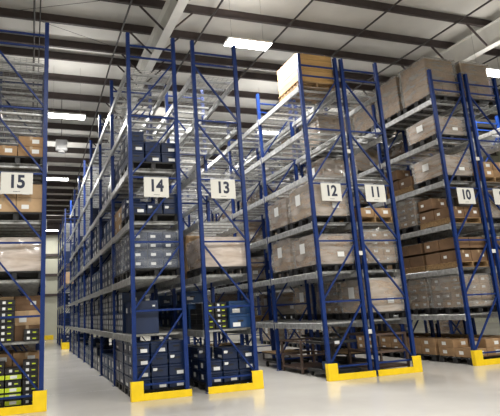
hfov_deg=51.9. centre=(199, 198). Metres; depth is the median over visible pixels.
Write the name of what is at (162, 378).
tote
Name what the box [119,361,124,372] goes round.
case
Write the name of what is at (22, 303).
carton
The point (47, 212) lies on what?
beam
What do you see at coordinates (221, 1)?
trim
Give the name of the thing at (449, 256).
carton
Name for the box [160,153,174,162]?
case
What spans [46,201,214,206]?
beam
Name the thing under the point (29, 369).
carton
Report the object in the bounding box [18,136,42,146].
carton
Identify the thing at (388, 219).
wooden pallet
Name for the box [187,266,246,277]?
pallet
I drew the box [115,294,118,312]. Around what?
case
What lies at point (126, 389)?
pallet
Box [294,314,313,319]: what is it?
pallet
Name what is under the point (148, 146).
case
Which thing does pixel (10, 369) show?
carton
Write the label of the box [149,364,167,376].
case
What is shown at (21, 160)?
pallet
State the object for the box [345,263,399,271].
pallet
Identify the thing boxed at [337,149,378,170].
load
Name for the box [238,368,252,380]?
case
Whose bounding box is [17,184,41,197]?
carton
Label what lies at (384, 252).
load
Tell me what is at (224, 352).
case
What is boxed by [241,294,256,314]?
load
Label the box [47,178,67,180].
diffuser
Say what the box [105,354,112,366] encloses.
tote
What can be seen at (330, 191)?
aisle sign
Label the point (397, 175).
carton
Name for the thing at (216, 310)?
carton
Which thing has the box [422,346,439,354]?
carton
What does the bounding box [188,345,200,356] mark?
case
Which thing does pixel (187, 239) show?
carton
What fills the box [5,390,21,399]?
carton
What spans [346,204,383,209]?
pallet
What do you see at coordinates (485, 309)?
pallet
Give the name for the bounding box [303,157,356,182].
load
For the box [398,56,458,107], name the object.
load
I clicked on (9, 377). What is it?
carton
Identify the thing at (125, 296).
case
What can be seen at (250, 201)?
load
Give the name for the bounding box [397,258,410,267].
carton
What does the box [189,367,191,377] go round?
case
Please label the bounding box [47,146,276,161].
beam
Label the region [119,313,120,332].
case
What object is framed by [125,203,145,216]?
case
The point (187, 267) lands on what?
carton
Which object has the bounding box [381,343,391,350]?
carton
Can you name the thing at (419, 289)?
load
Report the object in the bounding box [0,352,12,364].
carton
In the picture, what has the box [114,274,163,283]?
pallet
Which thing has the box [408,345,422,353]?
carton
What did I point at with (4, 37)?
beam
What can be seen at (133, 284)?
rack
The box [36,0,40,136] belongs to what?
beam
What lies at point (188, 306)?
tote
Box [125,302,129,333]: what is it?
case
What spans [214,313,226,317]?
carton
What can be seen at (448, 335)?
carton
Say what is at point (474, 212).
carton
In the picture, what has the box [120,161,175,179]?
pallet
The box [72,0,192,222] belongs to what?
beam
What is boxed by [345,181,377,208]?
load
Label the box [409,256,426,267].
carton
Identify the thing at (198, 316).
carton
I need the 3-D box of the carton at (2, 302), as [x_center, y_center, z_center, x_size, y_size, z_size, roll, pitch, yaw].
[-3.472,1.879,9.196,0.260,0.102,0.402,1,-13,-19]
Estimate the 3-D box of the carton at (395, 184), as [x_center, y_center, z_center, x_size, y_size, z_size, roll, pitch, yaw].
[5.722,-0.322,14.639,0.472,0.270,0.502,1,-13,-18]
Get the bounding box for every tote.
[75,333,89,340]
[90,337,108,346]
[102,352,112,364]
[104,223,106,235]
[104,234,106,245]
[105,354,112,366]
[105,366,108,379]
[107,219,109,232]
[107,231,109,242]
[108,355,112,368]
[108,368,111,381]
[158,295,176,305]
[161,305,165,315]
[161,316,166,326]
[166,305,171,315]
[166,316,172,326]
[176,291,202,303]
[176,305,181,316]
[176,317,181,328]
[186,304,195,315]
[187,316,190,328]
[225,300,249,314]
[227,314,250,327]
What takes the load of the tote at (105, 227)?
on the tote at (105, 237)
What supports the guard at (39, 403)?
on the floor
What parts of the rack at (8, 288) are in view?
post, upright frame, post, post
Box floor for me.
[4,322,499,415]
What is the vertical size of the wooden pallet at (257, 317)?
0.150 m
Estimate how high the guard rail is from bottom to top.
0.360 m
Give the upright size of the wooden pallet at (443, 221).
0.150 m
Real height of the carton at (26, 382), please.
0.102 m
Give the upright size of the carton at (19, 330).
0.270 m
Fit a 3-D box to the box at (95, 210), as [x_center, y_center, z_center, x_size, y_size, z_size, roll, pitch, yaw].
[-3.420,0.457,17.187,0.501,0.212,0.492,1,-13,-18]
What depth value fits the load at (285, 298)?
15.83 m
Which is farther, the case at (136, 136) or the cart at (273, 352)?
the cart at (273, 352)
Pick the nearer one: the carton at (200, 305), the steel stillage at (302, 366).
the carton at (200, 305)
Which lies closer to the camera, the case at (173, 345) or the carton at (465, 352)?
the case at (173, 345)
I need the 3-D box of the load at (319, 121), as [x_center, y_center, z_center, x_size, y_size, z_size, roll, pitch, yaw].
[3.431,-1.732,13.934,1.056,0.774,1.051,1,-13,-18]
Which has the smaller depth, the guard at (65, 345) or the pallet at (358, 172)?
the pallet at (358, 172)
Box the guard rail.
[44,335,53,339]
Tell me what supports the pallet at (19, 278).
on the rack at (8, 288)
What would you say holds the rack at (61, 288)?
on the floor
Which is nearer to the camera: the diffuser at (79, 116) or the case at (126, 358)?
the case at (126, 358)
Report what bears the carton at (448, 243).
on the carton at (449, 256)
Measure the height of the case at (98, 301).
0.417 m
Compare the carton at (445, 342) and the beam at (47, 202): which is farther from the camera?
the beam at (47, 202)
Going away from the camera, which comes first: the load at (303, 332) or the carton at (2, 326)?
the carton at (2, 326)
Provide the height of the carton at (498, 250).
0.270 m
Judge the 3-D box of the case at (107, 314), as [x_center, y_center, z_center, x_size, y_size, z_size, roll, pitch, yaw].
[-2.112,3.141,13.023,0.501,0.417,0.242,1,-13,-18]
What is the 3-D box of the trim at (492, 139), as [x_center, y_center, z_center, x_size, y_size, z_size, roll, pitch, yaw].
[17.955,-3.846,22.555,0.260,1.923,57.000,1,-13,-18]
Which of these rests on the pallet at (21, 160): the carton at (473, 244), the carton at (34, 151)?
the carton at (34, 151)
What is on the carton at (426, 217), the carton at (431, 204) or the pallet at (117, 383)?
the carton at (431, 204)
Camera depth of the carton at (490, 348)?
12.06 m
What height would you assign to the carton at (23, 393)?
0.102 m
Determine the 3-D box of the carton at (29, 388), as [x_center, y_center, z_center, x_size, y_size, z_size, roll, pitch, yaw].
[-3.002,3.329,9.017,0.260,0.102,0.402,1,-13,-18]
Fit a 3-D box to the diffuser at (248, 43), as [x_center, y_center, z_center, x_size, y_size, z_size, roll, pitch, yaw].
[1.262,-4.051,13.380,1.200,0.011,0.380,1,-13,-18]
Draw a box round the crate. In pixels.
[277,53,333,96]
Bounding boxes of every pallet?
[0,155,42,176]
[0,212,41,227]
[0,271,40,279]
[0,277,40,285]
[1,234,28,239]
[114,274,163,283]
[115,379,124,391]
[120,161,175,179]
[121,213,177,229]
[122,267,179,279]
[124,385,184,396]
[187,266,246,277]
[192,379,252,391]
[224,279,265,286]
[255,315,268,320]
[269,224,298,236]
[272,314,300,319]
[273,269,310,278]
[279,80,334,104]
[288,343,302,346]
[290,215,350,229]
[294,264,355,274]
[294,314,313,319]
[302,142,354,159]
[317,313,352,319]
[338,216,392,226]
[341,311,405,319]
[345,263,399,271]
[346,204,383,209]
[355,126,401,140]
[356,170,379,178]
[378,110,429,128]
[382,352,416,357]
[386,186,439,198]
[393,225,432,235]
[399,266,439,272]
[402,308,458,313]
[403,94,460,114]
[408,133,466,150]
[409,353,452,360]
[414,174,474,189]
[419,217,480,229]
[425,260,489,270]
[432,305,496,313]
[438,98,495,116]
[439,355,499,364]
[450,176,499,189]
[469,307,488,311]
[477,217,499,224]
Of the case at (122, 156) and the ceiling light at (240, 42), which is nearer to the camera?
the case at (122, 156)
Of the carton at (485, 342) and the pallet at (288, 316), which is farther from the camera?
the pallet at (288, 316)
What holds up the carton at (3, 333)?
on the carton at (6, 339)
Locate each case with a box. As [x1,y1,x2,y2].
[97,300,99,314]
[105,314,106,330]
[106,297,108,313]
[107,314,108,330]
[110,296,111,313]
[110,314,111,330]
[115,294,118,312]
[115,313,116,331]
[115,339,118,349]
[115,349,118,359]
[115,359,119,370]
[115,369,119,380]
[117,313,118,332]
[119,293,120,312]
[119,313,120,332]
[119,340,123,350]
[119,350,123,361]
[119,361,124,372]
[119,371,124,383]
[120,140,124,154]
[120,150,124,163]
[121,160,124,171]
[121,198,139,211]
[121,209,125,220]
[121,292,145,312]
[121,313,125,332]
[123,340,140,352]
[124,131,143,145]
[124,141,143,155]
[124,151,143,165]
[124,352,128,363]
[124,363,128,375]
[124,374,129,386]
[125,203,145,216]
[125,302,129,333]
[128,341,149,353]
[128,353,149,365]
[128,365,149,378]
[128,377,150,389]
[130,300,158,333]
[144,142,159,152]
[144,152,160,161]
[146,203,161,213]
[146,340,166,352]
[149,352,167,364]
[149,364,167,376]
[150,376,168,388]
[157,193,176,203]
[160,143,174,152]
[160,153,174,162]
[162,204,177,213]
[166,339,182,351]
[167,351,183,363]
[168,363,183,375]
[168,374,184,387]
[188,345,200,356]
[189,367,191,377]
[190,346,212,358]
[191,358,205,369]
[192,368,199,380]
[198,358,221,371]
[199,370,222,383]
[214,346,236,358]
[215,358,237,370]
[222,370,238,381]
[232,345,252,357]
[238,357,252,368]
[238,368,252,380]
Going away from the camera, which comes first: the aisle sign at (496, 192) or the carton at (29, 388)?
the carton at (29, 388)
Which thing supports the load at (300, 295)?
on the pallet at (297, 316)
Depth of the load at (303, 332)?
19.11 m
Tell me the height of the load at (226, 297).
0.774 m
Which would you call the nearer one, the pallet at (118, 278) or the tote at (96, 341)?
the pallet at (118, 278)
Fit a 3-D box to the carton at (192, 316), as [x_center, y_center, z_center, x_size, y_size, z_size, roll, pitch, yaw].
[-0.023,2.483,10.783,0.260,0.102,0.402,1,-13,-18]
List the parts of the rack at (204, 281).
post, post, post, post, post, post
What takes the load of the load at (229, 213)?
on the pallet
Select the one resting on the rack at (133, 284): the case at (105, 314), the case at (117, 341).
the case at (105, 314)
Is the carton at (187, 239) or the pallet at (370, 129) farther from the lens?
the pallet at (370, 129)
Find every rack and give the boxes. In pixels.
[0,22,49,399]
[56,209,82,344]
[69,32,189,388]
[109,40,258,393]
[159,53,372,380]
[184,58,415,375]
[228,69,499,365]
[245,74,499,339]
[385,115,499,333]
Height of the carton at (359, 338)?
0.200 m
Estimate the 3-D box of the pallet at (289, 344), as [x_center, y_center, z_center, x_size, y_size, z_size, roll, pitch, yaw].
[4.117,5.682,19.943,1.020,0.150,1.040,1,-13,-18]
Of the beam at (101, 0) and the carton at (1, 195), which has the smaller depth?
the carton at (1, 195)
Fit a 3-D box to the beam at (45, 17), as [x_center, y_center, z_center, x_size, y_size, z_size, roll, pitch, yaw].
[1.833,-5.254,17.241,40.000,0.300,0.170,1,-13,-18]
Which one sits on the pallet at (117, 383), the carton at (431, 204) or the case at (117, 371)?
the case at (117, 371)
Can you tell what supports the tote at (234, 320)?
on the rack at (204, 281)
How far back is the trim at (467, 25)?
16.25 m
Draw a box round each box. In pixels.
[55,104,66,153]
[93,208,104,213]
[95,346,112,354]
[103,348,112,352]
[115,170,118,183]
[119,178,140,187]
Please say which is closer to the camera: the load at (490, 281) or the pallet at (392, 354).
the load at (490, 281)
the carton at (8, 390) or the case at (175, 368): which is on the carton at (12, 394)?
the carton at (8, 390)
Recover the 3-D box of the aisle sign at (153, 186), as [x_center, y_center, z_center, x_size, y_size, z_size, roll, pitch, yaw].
[-0.877,-0.235,10.231,0.510,0.410,0.032,1,-13,-18]
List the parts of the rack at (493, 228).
post, post, post, post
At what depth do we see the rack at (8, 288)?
10.06 m
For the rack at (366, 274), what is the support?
on the floor
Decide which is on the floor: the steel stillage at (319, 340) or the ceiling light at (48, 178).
the steel stillage at (319, 340)
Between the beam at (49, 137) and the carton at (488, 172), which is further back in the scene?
the beam at (49, 137)
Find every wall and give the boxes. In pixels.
[44,235,257,338]
[403,151,499,321]
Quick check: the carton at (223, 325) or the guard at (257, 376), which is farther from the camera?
the carton at (223, 325)
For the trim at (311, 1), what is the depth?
16.38 m
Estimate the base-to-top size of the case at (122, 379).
0.211 m
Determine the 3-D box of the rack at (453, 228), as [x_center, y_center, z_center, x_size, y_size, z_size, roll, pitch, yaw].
[4.154,2.040,20.214,1.223,7.370,16.450,1,-13,-18]
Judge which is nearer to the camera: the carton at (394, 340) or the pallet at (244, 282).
the carton at (394, 340)
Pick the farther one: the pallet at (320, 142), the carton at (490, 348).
the pallet at (320, 142)
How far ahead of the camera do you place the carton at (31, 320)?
9.46 m
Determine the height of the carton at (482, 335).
0.200 m
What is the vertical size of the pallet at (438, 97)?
0.150 m
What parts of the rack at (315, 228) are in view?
upright frame, upright frame, upright frame, post, post, post, post, post, post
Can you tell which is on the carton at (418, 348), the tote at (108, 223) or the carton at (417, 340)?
the carton at (417, 340)
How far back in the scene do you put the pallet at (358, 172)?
16.36 m
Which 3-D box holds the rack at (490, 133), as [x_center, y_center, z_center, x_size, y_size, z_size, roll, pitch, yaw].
[7.782,2.117,21.402,1.130,7.370,16.450,1,-13,-18]
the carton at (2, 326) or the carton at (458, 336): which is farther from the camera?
the carton at (458, 336)
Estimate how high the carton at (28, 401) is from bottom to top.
0.102 m
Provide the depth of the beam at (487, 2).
17.10 m
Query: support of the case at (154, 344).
on the case at (160, 358)
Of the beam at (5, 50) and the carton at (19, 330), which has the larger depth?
the beam at (5, 50)
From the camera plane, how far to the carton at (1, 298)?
9.43 m
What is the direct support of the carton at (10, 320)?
on the carton at (2, 326)
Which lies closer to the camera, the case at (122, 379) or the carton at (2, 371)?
the carton at (2, 371)
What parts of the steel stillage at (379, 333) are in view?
corner post, rail, corner post, corner post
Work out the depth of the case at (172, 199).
10.43 m
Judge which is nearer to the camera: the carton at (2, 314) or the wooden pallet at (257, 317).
the carton at (2, 314)
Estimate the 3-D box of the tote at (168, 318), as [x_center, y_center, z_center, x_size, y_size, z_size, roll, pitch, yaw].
[-0.581,3.268,13.648,0.552,0.286,0.498,1,-13,-18]
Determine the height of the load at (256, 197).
0.774 m
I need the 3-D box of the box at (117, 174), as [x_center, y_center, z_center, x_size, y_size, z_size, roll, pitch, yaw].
[-1.742,-0.515,12.194,0.501,0.212,0.492,1,-13,-18]
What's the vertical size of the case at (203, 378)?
0.211 m
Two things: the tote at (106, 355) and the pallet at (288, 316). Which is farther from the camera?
the pallet at (288, 316)
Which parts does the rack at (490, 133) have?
upright frame, upright frame, upright frame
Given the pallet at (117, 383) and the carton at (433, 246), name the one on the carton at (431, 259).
the carton at (433, 246)
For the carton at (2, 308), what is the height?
0.102 m
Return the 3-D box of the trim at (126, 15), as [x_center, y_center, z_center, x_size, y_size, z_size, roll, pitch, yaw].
[-2.508,-4.586,15.928,0.060,1.268,57.002,1,-13,-18]
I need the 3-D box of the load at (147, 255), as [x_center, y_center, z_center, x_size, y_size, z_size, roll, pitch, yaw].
[-1.028,1.097,10.556,1.042,0.754,1.037,1,-13,-18]
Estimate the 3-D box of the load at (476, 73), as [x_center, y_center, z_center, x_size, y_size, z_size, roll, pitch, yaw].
[7.385,-3.114,14.352,1.050,1.084,1.048,1,-13,-18]
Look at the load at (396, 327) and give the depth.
16.84 m
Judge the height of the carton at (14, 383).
0.102 m
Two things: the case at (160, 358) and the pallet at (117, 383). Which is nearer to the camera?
the case at (160, 358)
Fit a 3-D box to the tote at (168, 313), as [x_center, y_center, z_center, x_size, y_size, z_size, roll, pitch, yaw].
[-0.599,2.986,13.713,0.552,0.286,0.498,1,-13,-18]
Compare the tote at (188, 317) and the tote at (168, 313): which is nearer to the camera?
the tote at (188, 317)
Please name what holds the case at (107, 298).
on the case at (107, 314)
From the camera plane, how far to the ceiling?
17.34 m
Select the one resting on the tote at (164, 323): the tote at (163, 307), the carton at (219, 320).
the tote at (163, 307)
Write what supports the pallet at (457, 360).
on the floor
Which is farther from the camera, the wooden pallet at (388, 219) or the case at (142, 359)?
the wooden pallet at (388, 219)
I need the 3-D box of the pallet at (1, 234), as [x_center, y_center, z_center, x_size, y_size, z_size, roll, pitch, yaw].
[-4.269,0.943,12.029,1.020,0.150,1.040,1,-13,-18]
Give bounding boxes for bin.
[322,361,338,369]
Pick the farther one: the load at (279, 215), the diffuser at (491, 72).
the diffuser at (491, 72)
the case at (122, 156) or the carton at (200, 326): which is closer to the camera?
the carton at (200, 326)
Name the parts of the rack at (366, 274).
upright frame, upright frame, upright frame, post, post, post, post, post, post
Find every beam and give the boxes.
[0,8,499,77]
[0,33,499,95]
[0,46,495,103]
[0,134,476,163]
[1,105,467,142]
[2,88,497,133]
[5,0,104,11]
[32,0,35,136]
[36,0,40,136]
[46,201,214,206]
[46,206,213,211]
[46,211,203,215]
[46,216,192,219]
[46,224,185,234]
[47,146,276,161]
[47,157,386,172]
[47,174,288,185]
[47,182,240,190]
[47,189,252,195]
[47,195,225,202]
[47,220,193,223]
[48,166,289,178]
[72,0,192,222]
[80,0,188,213]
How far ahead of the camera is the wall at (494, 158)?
31.59 m
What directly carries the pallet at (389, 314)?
on the rack at (366, 274)
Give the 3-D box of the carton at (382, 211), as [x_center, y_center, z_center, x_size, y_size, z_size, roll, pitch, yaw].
[4.209,0.362,12.192,0.472,0.200,0.502,1,-13,-18]
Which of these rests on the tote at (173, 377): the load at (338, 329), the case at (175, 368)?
the case at (175, 368)
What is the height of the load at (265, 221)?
0.754 m
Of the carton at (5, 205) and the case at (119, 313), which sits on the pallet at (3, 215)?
the carton at (5, 205)
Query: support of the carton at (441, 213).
on the wooden pallet at (443, 221)
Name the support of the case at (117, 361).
on the case at (117, 371)
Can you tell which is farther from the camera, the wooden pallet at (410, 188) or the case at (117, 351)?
the wooden pallet at (410, 188)
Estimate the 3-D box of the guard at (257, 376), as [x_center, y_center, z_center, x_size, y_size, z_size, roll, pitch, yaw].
[0.681,3.524,9.833,1.142,0.340,0.112,1,-13,-18]
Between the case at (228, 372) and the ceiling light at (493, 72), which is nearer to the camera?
the case at (228, 372)
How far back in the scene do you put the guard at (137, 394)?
9.24 m
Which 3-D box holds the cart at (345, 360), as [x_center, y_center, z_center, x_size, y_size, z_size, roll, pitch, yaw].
[3.724,3.967,12.669,0.840,0.388,1.100,1,-13,-18]
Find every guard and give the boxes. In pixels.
[0,389,46,415]
[61,339,68,348]
[130,381,191,401]
[208,370,263,393]
[325,363,376,381]
[377,355,422,375]
[471,350,499,365]
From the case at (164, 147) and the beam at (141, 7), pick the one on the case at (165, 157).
the case at (164, 147)
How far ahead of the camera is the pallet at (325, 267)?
11.46 m
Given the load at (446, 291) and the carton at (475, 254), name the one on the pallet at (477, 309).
the load at (446, 291)
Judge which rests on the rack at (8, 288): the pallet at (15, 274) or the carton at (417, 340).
the pallet at (15, 274)
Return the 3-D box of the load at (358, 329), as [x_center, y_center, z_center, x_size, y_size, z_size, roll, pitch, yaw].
[5.949,4.739,18.257,1.054,0.774,1.051,1,-13,-18]
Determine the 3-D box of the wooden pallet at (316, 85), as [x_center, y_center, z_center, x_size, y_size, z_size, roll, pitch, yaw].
[2.641,-2.611,12.657,1.020,0.150,1.040,1,-13,-18]
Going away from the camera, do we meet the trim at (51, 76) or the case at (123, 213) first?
the case at (123, 213)
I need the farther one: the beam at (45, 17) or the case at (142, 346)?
the beam at (45, 17)
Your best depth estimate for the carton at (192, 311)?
10.75 m
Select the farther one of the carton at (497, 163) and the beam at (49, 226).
the beam at (49, 226)
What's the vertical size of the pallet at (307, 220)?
0.150 m
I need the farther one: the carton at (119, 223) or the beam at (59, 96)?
the beam at (59, 96)
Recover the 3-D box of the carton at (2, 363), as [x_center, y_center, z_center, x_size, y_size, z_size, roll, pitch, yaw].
[-3.555,2.909,8.934,0.260,0.102,0.402,1,-13,-18]
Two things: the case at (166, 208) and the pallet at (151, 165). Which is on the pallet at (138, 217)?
the case at (166, 208)
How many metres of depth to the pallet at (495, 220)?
13.10 m
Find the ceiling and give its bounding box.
[0,0,499,215]
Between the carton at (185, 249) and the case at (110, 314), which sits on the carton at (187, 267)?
the carton at (185, 249)
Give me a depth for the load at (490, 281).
12.73 m
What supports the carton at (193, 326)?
on the rack at (204, 281)
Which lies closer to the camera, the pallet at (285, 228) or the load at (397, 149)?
the pallet at (285, 228)
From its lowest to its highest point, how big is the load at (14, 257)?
0.614 m
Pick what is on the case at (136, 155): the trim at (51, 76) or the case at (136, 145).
the case at (136, 145)
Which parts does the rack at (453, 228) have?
upright frame, upright frame, upright frame, post, post, post, post, post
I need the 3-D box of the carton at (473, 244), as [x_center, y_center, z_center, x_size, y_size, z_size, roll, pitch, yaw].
[6.785,1.127,12.864,0.472,0.270,0.502,1,-13,-18]
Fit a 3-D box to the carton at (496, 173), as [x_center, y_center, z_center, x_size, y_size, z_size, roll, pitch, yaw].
[7.830,-0.619,13.628,0.472,0.200,0.502,1,-13,-18]
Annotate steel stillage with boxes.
[280,337,331,373]
[346,331,409,368]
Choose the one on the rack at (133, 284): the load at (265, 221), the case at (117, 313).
the case at (117, 313)
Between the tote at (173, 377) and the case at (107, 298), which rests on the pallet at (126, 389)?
the tote at (173, 377)
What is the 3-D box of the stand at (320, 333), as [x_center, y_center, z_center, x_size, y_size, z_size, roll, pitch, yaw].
[3.344,4.022,13.826,0.840,0.818,0.900,1,-13,-18]
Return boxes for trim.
[0,7,141,56]
[3,72,497,119]
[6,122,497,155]
[66,0,132,217]
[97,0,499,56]
[144,0,223,132]
[182,0,313,150]
[205,24,487,214]
[213,0,401,165]
[220,17,499,211]
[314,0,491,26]
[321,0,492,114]
[454,138,498,161]
[482,54,499,63]
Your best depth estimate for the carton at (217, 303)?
10.35 m
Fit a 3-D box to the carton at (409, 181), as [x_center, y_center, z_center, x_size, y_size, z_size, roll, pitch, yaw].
[5.885,-0.438,14.155,0.472,0.270,0.502,1,-13,-18]
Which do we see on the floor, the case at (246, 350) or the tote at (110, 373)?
the tote at (110, 373)
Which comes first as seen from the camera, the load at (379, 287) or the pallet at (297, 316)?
the load at (379, 287)
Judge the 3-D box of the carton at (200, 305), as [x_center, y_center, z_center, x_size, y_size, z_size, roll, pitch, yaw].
[0.094,2.186,10.441,0.260,0.102,0.402,1,-13,-18]
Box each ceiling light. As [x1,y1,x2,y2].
[47,176,68,180]
[48,95,85,119]
[223,4,272,50]
[259,98,279,134]
[469,25,499,76]
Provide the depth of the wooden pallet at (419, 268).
13.63 m
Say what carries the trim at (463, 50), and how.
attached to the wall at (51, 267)
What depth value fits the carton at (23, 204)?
9.52 m
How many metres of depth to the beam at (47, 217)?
40.35 m
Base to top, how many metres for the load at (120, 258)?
0.754 m
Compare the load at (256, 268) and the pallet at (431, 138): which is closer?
the pallet at (431, 138)
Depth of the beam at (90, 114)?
22.45 m
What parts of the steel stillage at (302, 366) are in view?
corner post, corner post, rail, corner post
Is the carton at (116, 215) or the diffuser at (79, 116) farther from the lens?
the diffuser at (79, 116)
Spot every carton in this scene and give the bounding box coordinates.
[0,145,17,155]
[0,194,16,198]
[0,197,15,211]
[0,296,13,299]
[0,300,14,305]
[0,306,14,311]
[0,312,14,316]
[0,318,14,323]
[0,324,14,330]
[0,330,14,336]
[0,336,14,342]
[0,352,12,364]
[0,361,5,368]
[0,367,5,374]
[0,374,4,380]
[0,380,4,387]
[5,373,21,380]
[5,379,21,386]
[5,384,21,393]
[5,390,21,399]
[5,399,20,406]
[6,365,21,374]
[13,350,38,364]
[14,295,39,310]
[14,325,39,340]
[15,310,39,325]
[16,198,41,211]
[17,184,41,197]
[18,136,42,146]
[18,146,42,156]
[22,372,37,379]
[22,378,37,385]
[22,385,37,391]
[22,391,32,398]
[22,398,32,404]
[23,334,38,340]
[23,358,38,366]
[23,366,37,372]
[24,328,38,334]
[115,211,117,225]
[118,206,121,221]
[118,219,141,231]
[183,236,204,248]
[184,248,188,260]
[184,260,189,271]
[190,309,195,313]
[190,314,195,318]
[191,324,197,329]
[196,303,213,308]
[196,308,213,313]
[196,313,214,318]
[197,319,214,323]
[197,324,214,329]
[214,302,225,305]
[214,308,226,312]
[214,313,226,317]
[214,318,227,323]
[215,323,227,328]
[347,208,373,215]
[356,336,363,341]
[357,342,364,347]
[374,208,390,215]
[380,335,394,343]
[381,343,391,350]
[385,170,410,181]
[387,181,399,193]
[391,336,415,344]
[391,344,403,351]
[395,246,416,257]
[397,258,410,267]
[399,176,415,189]
[407,244,434,255]
[407,337,427,345]
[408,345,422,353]
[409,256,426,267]
[414,333,430,336]
[418,198,446,211]
[419,211,434,223]
[420,337,444,346]
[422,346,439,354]
[423,240,452,252]
[425,253,441,264]
[425,333,446,336]
[434,206,464,219]
[437,338,468,347]
[438,237,469,250]
[439,347,460,356]
[440,250,471,262]
[442,334,466,337]
[454,347,486,357]
[456,334,479,343]
[460,237,484,249]
[463,207,479,216]
[465,169,493,180]
[469,161,492,171]
[469,337,499,347]
[470,250,486,260]
[475,335,499,337]
[477,237,499,249]
[479,347,499,356]
[486,250,499,260]
[492,162,499,169]
[493,170,499,176]
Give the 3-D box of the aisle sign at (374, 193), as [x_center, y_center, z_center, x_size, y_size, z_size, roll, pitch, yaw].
[4.073,-0.131,11.852,0.550,0.410,0.032,1,-13,-18]
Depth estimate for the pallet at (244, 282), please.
15.85 m
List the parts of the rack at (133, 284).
upright frame, upright frame, upright frame, upright frame, post, upright frame, post, post, post, post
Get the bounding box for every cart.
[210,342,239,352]
[262,349,308,368]
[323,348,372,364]
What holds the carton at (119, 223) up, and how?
on the rack at (133, 284)
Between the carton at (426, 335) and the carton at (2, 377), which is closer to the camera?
the carton at (2, 377)
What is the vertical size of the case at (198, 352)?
0.211 m
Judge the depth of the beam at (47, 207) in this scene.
37.51 m
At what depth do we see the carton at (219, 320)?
10.28 m
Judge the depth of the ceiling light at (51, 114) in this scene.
17.46 m
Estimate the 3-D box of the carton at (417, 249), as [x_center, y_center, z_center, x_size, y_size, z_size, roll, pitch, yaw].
[5.976,1.368,13.761,0.472,0.270,0.502,1,-13,-18]
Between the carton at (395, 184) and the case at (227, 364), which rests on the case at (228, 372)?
the case at (227, 364)
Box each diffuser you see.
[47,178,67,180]
[49,113,84,119]
[224,38,271,50]
[487,69,499,76]
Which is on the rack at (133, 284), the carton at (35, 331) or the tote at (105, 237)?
the tote at (105, 237)
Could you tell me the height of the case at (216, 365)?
0.211 m
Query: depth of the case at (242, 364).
10.13 m
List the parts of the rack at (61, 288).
upright frame, upright frame, upright frame, upright frame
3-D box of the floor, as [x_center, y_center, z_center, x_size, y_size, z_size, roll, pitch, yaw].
[2.270,4.919,15.248,40.000,0.200,57.000,1,-13,-18]
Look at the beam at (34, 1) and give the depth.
15.85 m
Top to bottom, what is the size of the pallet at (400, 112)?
0.150 m
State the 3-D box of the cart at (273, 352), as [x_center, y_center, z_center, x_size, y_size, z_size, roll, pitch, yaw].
[2.248,4.209,13.417,0.840,0.388,1.100,1,-13,-18]
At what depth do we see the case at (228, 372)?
9.98 m
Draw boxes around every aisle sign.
[0,172,32,193]
[144,177,168,196]
[210,179,235,198]
[320,183,341,200]
[364,184,385,201]
[456,187,475,203]
[492,189,499,204]
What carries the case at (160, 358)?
on the case at (155, 370)
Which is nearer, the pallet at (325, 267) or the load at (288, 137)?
the pallet at (325, 267)
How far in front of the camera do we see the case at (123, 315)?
10.70 m
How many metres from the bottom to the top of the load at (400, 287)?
0.774 m
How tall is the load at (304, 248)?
0.674 m
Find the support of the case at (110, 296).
on the case at (110, 314)
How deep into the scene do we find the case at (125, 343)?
10.22 m
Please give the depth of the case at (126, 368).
10.13 m
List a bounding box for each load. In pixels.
[0,237,40,270]
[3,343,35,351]
[116,240,124,275]
[124,232,178,271]
[186,237,245,270]
[207,294,236,302]
[218,211,231,221]
[223,221,261,243]
[232,257,265,279]
[239,196,253,215]
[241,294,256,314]
[252,187,289,214]
[259,292,296,314]
[260,221,271,239]
[262,328,287,340]
[268,197,291,229]
[271,238,299,272]
[281,130,325,161]
[287,329,301,343]
[288,183,348,222]
[292,234,354,267]
[294,285,318,313]
[300,115,353,152]
[300,329,314,344]
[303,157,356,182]
[315,280,347,313]
[319,326,356,345]
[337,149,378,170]
[340,278,403,312]
[342,229,397,263]
[343,110,354,133]
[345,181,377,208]
[350,93,396,135]
[356,327,362,331]
[368,324,406,333]
[373,75,404,121]
[389,138,434,166]
[391,197,428,228]
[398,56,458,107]
[399,283,416,308]
[401,277,437,308]
[407,115,465,144]
[412,154,472,183]
[428,320,464,333]
[430,274,493,307]
[441,61,493,108]
[453,188,499,217]
[474,273,499,304]
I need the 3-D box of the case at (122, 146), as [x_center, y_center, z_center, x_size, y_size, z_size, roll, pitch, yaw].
[-1.551,-1.123,11.189,0.332,0.211,0.508,1,-13,-18]
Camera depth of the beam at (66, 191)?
33.33 m
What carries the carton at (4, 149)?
on the pallet at (21, 160)
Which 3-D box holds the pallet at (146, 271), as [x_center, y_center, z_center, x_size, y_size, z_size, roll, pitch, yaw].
[-1.004,1.539,10.455,1.020,0.150,1.040,1,-13,-18]
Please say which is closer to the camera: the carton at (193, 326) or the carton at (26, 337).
the carton at (26, 337)
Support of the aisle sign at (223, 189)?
attached to the rack at (204, 281)
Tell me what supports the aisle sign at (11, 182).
attached to the rack at (8, 288)
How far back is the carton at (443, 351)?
12.53 m
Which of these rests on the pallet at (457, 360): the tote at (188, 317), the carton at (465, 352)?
the carton at (465, 352)
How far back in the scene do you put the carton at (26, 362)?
8.93 m
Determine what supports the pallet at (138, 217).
on the rack at (133, 284)
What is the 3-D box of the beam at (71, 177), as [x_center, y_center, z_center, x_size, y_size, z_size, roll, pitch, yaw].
[-3.118,-1.205,32.100,40.000,0.300,0.170,1,-13,-18]
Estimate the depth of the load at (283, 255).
12.58 m

